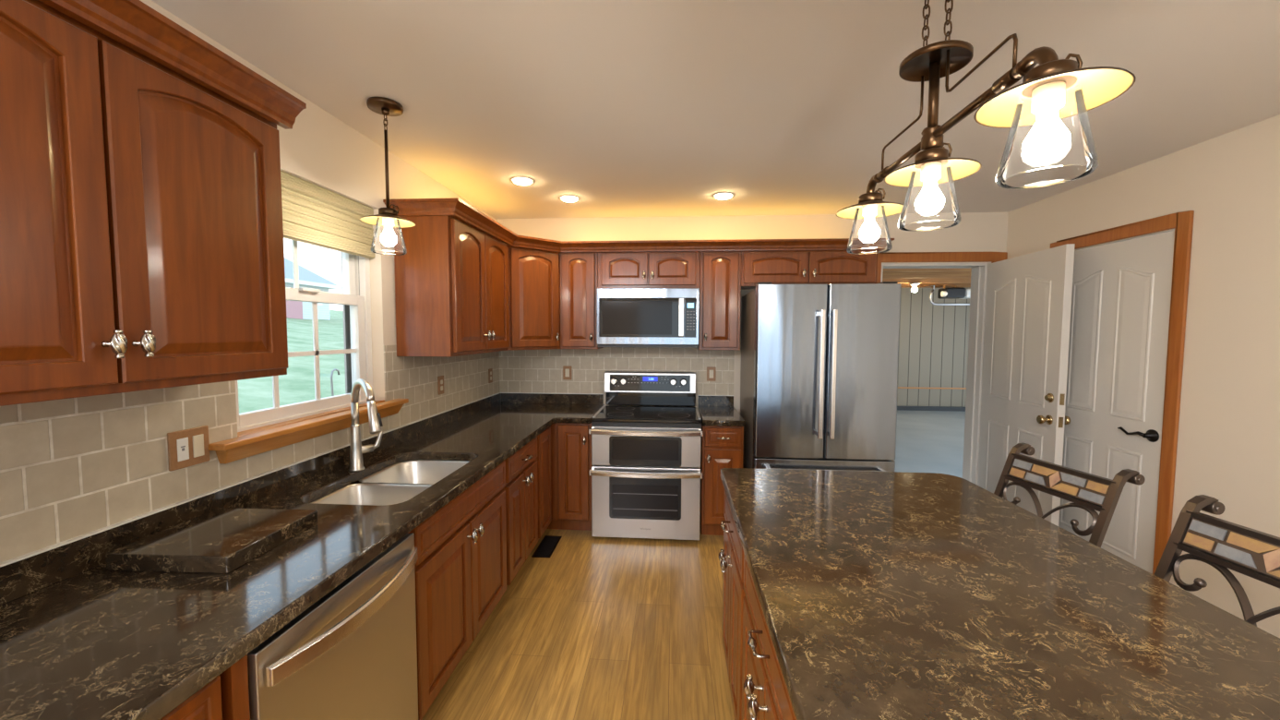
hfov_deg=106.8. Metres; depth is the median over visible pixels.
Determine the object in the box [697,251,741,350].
upper cabinet
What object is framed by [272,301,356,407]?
grille
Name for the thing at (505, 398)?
stone upstand
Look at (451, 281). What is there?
upper cabinet
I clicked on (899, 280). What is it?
beam
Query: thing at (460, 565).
base cabinet
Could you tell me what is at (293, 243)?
grille
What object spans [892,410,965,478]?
floor
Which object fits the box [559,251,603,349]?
upper cabinet
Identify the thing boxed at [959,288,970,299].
light
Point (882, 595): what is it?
countertop
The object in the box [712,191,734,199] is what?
recessed light
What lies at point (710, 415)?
countertop
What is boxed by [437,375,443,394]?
wall outlet
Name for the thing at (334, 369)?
hook
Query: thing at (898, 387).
trim
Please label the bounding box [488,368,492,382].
wall outlet
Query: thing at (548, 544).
floor vent
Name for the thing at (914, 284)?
light
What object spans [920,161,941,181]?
socket
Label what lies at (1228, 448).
wall
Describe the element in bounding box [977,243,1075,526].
door
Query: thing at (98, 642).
countertop
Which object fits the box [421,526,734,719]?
floor
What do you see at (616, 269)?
upper cabinet
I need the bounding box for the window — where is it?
[235,239,372,431]
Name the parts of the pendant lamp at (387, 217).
chain, canopy knob, stem, bulb, lamp shade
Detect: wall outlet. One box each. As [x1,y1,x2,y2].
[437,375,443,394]
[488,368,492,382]
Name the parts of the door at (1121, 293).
lever handle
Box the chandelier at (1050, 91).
[836,0,1136,253]
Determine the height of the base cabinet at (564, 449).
0.822 m
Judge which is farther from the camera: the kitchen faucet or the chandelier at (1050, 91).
the kitchen faucet
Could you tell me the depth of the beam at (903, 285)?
8.88 m
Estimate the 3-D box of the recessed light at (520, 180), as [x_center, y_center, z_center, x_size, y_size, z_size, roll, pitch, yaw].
[-0.734,-1.112,2.965,0.152,0.018,0.152,0,3,4]
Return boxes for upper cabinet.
[0,0,288,406]
[393,215,509,356]
[506,244,560,350]
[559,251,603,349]
[598,251,699,287]
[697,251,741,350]
[741,250,878,289]
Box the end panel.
[220,655,250,719]
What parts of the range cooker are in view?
control knob, control knob, door glass, door glass, handle, oven door, handle, oven door, control panel, control knob, control knob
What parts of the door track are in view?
rail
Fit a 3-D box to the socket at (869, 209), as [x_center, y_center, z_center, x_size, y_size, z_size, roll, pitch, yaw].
[0.757,-0.493,1.564,0.044,0.035,0.044,0,3,4]
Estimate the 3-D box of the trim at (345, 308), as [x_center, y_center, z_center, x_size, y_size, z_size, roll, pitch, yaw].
[-1.526,-0.241,2.037,0.010,1.047,0.886,0,3,4]
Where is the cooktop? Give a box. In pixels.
[591,405,701,423]
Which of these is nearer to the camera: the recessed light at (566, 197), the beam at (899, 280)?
the recessed light at (566, 197)
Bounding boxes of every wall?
[139,0,496,400]
[496,212,1008,413]
[897,287,970,406]
[1006,114,1279,637]
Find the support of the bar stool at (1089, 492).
on the floor at (597, 628)
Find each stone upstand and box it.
[0,393,500,605]
[500,393,603,404]
[697,395,733,406]
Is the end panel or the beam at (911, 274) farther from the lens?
the beam at (911, 274)
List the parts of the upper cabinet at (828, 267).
door, door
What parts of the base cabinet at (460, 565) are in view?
door, knob, knob, door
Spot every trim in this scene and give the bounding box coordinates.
[0,392,733,567]
[340,251,351,393]
[876,251,1007,283]
[880,262,991,484]
[897,386,966,389]
[897,405,965,411]
[1050,210,1194,574]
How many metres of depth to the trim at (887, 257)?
3.73 m
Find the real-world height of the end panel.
0.822 m
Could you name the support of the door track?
hanging from the beam at (903, 285)
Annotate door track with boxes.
[921,285,970,305]
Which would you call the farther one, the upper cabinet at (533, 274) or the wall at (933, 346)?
the wall at (933, 346)
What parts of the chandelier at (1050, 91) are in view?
lamp shade, bulb, arm, chain, lamp shade, bulb, stem, canopy plate, chain, arm, bulb, lamp shade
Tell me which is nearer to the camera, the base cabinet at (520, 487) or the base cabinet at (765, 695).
the base cabinet at (765, 695)
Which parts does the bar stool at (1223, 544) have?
post, rail, mosaic panel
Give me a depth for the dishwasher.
1.27 m
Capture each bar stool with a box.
[993,442,1145,547]
[1153,494,1279,626]
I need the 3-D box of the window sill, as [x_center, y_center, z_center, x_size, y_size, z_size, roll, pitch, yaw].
[-1.354,0.274,2.050,0.134,0.080,1.056,0,3,4]
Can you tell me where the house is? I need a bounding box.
[284,257,342,320]
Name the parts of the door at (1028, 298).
knob, latch plate, bolt plate, knob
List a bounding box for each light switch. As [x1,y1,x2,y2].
[562,365,571,379]
[706,366,716,381]
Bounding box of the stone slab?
[105,507,317,573]
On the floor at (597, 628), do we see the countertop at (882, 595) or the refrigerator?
the refrigerator
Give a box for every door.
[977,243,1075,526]
[1058,230,1174,574]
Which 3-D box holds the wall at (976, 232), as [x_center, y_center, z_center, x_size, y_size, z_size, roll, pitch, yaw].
[0.829,0.085,3.985,4.080,2.516,0.140,0,3,4]
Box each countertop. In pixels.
[0,402,604,719]
[697,406,745,426]
[720,467,1279,719]
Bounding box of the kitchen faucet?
[348,378,382,471]
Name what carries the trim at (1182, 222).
attached to the wall at (1228, 448)
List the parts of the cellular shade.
head rail, rail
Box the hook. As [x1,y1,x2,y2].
[330,368,340,395]
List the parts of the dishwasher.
handle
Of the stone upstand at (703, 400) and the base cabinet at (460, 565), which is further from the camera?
the stone upstand at (703, 400)
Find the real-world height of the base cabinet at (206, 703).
0.822 m
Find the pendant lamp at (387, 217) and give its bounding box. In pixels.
[359,96,415,255]
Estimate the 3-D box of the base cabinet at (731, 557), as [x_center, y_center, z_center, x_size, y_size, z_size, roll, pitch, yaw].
[0.644,0.962,1.797,0.687,0.822,0.595,0,3,4]
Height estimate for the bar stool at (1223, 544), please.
0.988 m
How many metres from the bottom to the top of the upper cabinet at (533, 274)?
0.762 m
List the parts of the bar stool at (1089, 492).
post, mosaic panel, rail, post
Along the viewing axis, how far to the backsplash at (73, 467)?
1.31 m
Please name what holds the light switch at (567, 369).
attached to the wall at (976, 232)
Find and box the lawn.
[237,310,345,413]
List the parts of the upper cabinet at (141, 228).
door, knob, knob, door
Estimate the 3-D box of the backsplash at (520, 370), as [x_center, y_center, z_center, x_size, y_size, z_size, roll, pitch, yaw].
[-0.214,0.062,3.986,1.982,0.446,0.008,0,3,4]
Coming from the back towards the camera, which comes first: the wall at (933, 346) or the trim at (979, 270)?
the wall at (933, 346)
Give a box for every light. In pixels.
[509,176,534,185]
[558,194,580,202]
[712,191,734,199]
[909,282,920,292]
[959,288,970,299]
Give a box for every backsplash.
[0,345,499,562]
[499,346,734,394]
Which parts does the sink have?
bowl, bowl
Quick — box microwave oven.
[596,287,699,347]
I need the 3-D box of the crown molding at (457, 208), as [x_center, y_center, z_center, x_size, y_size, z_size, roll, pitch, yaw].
[0.174,-0.838,3.358,3.427,0.072,1.045,-1,4,-20]
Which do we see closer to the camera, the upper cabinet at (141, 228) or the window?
the upper cabinet at (141, 228)
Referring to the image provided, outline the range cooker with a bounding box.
[589,370,702,539]
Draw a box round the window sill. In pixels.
[208,398,408,463]
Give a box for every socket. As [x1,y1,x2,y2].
[382,216,394,226]
[862,203,877,216]
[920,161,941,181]
[1030,81,1065,113]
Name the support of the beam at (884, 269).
attached to the ceiling
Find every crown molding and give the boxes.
[38,0,306,129]
[382,197,894,252]
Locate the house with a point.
(307, 279)
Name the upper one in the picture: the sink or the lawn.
the lawn
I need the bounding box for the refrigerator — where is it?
[740,281,901,471]
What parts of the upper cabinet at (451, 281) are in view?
door, knob, knob, door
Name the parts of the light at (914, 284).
bulb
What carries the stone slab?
on the countertop at (98, 642)
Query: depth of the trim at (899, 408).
9.77 m
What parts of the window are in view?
sash, sash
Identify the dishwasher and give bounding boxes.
[246,532,418,719]
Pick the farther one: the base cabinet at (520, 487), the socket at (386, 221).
the base cabinet at (520, 487)
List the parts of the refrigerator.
door, handle, freezer drawer, handle, handle, door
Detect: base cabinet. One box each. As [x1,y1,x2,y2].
[160,674,222,719]
[350,459,506,719]
[502,436,538,586]
[535,422,592,538]
[699,423,743,535]
[718,490,745,719]
[741,552,797,719]
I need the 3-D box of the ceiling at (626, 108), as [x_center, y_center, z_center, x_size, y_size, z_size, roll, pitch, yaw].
[0.556,-1.009,0.124,4.380,0.120,7.740,0,3,4]
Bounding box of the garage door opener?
[931,285,970,299]
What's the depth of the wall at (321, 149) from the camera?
2.27 m
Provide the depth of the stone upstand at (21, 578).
1.43 m
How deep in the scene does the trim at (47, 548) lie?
1.48 m
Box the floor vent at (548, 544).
[531,535,562,557]
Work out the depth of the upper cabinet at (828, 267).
3.51 m
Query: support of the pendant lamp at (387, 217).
hanging from the ceiling at (626, 108)
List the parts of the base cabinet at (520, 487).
door, drawer, knob, pull, door, knob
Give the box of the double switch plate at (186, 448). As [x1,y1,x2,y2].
[167,425,209,471]
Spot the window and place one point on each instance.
(355, 269)
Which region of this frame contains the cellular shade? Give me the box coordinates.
[280,170,375,259]
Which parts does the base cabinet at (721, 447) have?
door, drawer, pull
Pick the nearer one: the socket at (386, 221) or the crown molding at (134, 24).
the crown molding at (134, 24)
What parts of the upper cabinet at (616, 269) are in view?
door, door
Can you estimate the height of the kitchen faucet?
0.408 m
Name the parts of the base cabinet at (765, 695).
knob, door, knob, pull, door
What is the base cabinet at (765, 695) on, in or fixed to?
on the floor at (597, 628)
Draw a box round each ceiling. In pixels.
[151,0,1279,218]
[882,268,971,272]
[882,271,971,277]
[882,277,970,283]
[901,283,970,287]
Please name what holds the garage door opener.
hanging from the beam at (903, 285)
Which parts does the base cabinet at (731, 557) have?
knob, knob, pull, door, drawer, door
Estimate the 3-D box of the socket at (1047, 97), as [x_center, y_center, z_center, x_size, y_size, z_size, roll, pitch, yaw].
[0.702,-0.450,0.817,0.044,0.035,0.044,0,3,4]
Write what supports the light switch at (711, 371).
attached to the wall at (976, 232)
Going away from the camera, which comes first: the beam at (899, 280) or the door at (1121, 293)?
the door at (1121, 293)
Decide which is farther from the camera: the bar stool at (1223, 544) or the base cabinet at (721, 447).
the base cabinet at (721, 447)
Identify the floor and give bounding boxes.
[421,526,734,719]
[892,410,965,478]
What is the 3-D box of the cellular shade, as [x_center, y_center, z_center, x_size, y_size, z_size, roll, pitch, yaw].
[-1.385,-0.614,2.000,0.046,0.253,0.796,0,3,4]
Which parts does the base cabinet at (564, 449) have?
door, door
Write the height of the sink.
0.204 m
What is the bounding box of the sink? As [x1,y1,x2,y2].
[311,459,470,505]
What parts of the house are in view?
garage door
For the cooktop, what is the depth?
3.45 m
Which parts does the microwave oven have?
door glass, handle, control panel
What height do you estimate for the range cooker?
1.150 m
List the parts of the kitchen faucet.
spout, lever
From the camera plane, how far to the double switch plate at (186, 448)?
1.46 m
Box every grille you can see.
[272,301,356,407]
[291,239,299,287]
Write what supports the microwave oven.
attached to the upper cabinet at (616, 269)

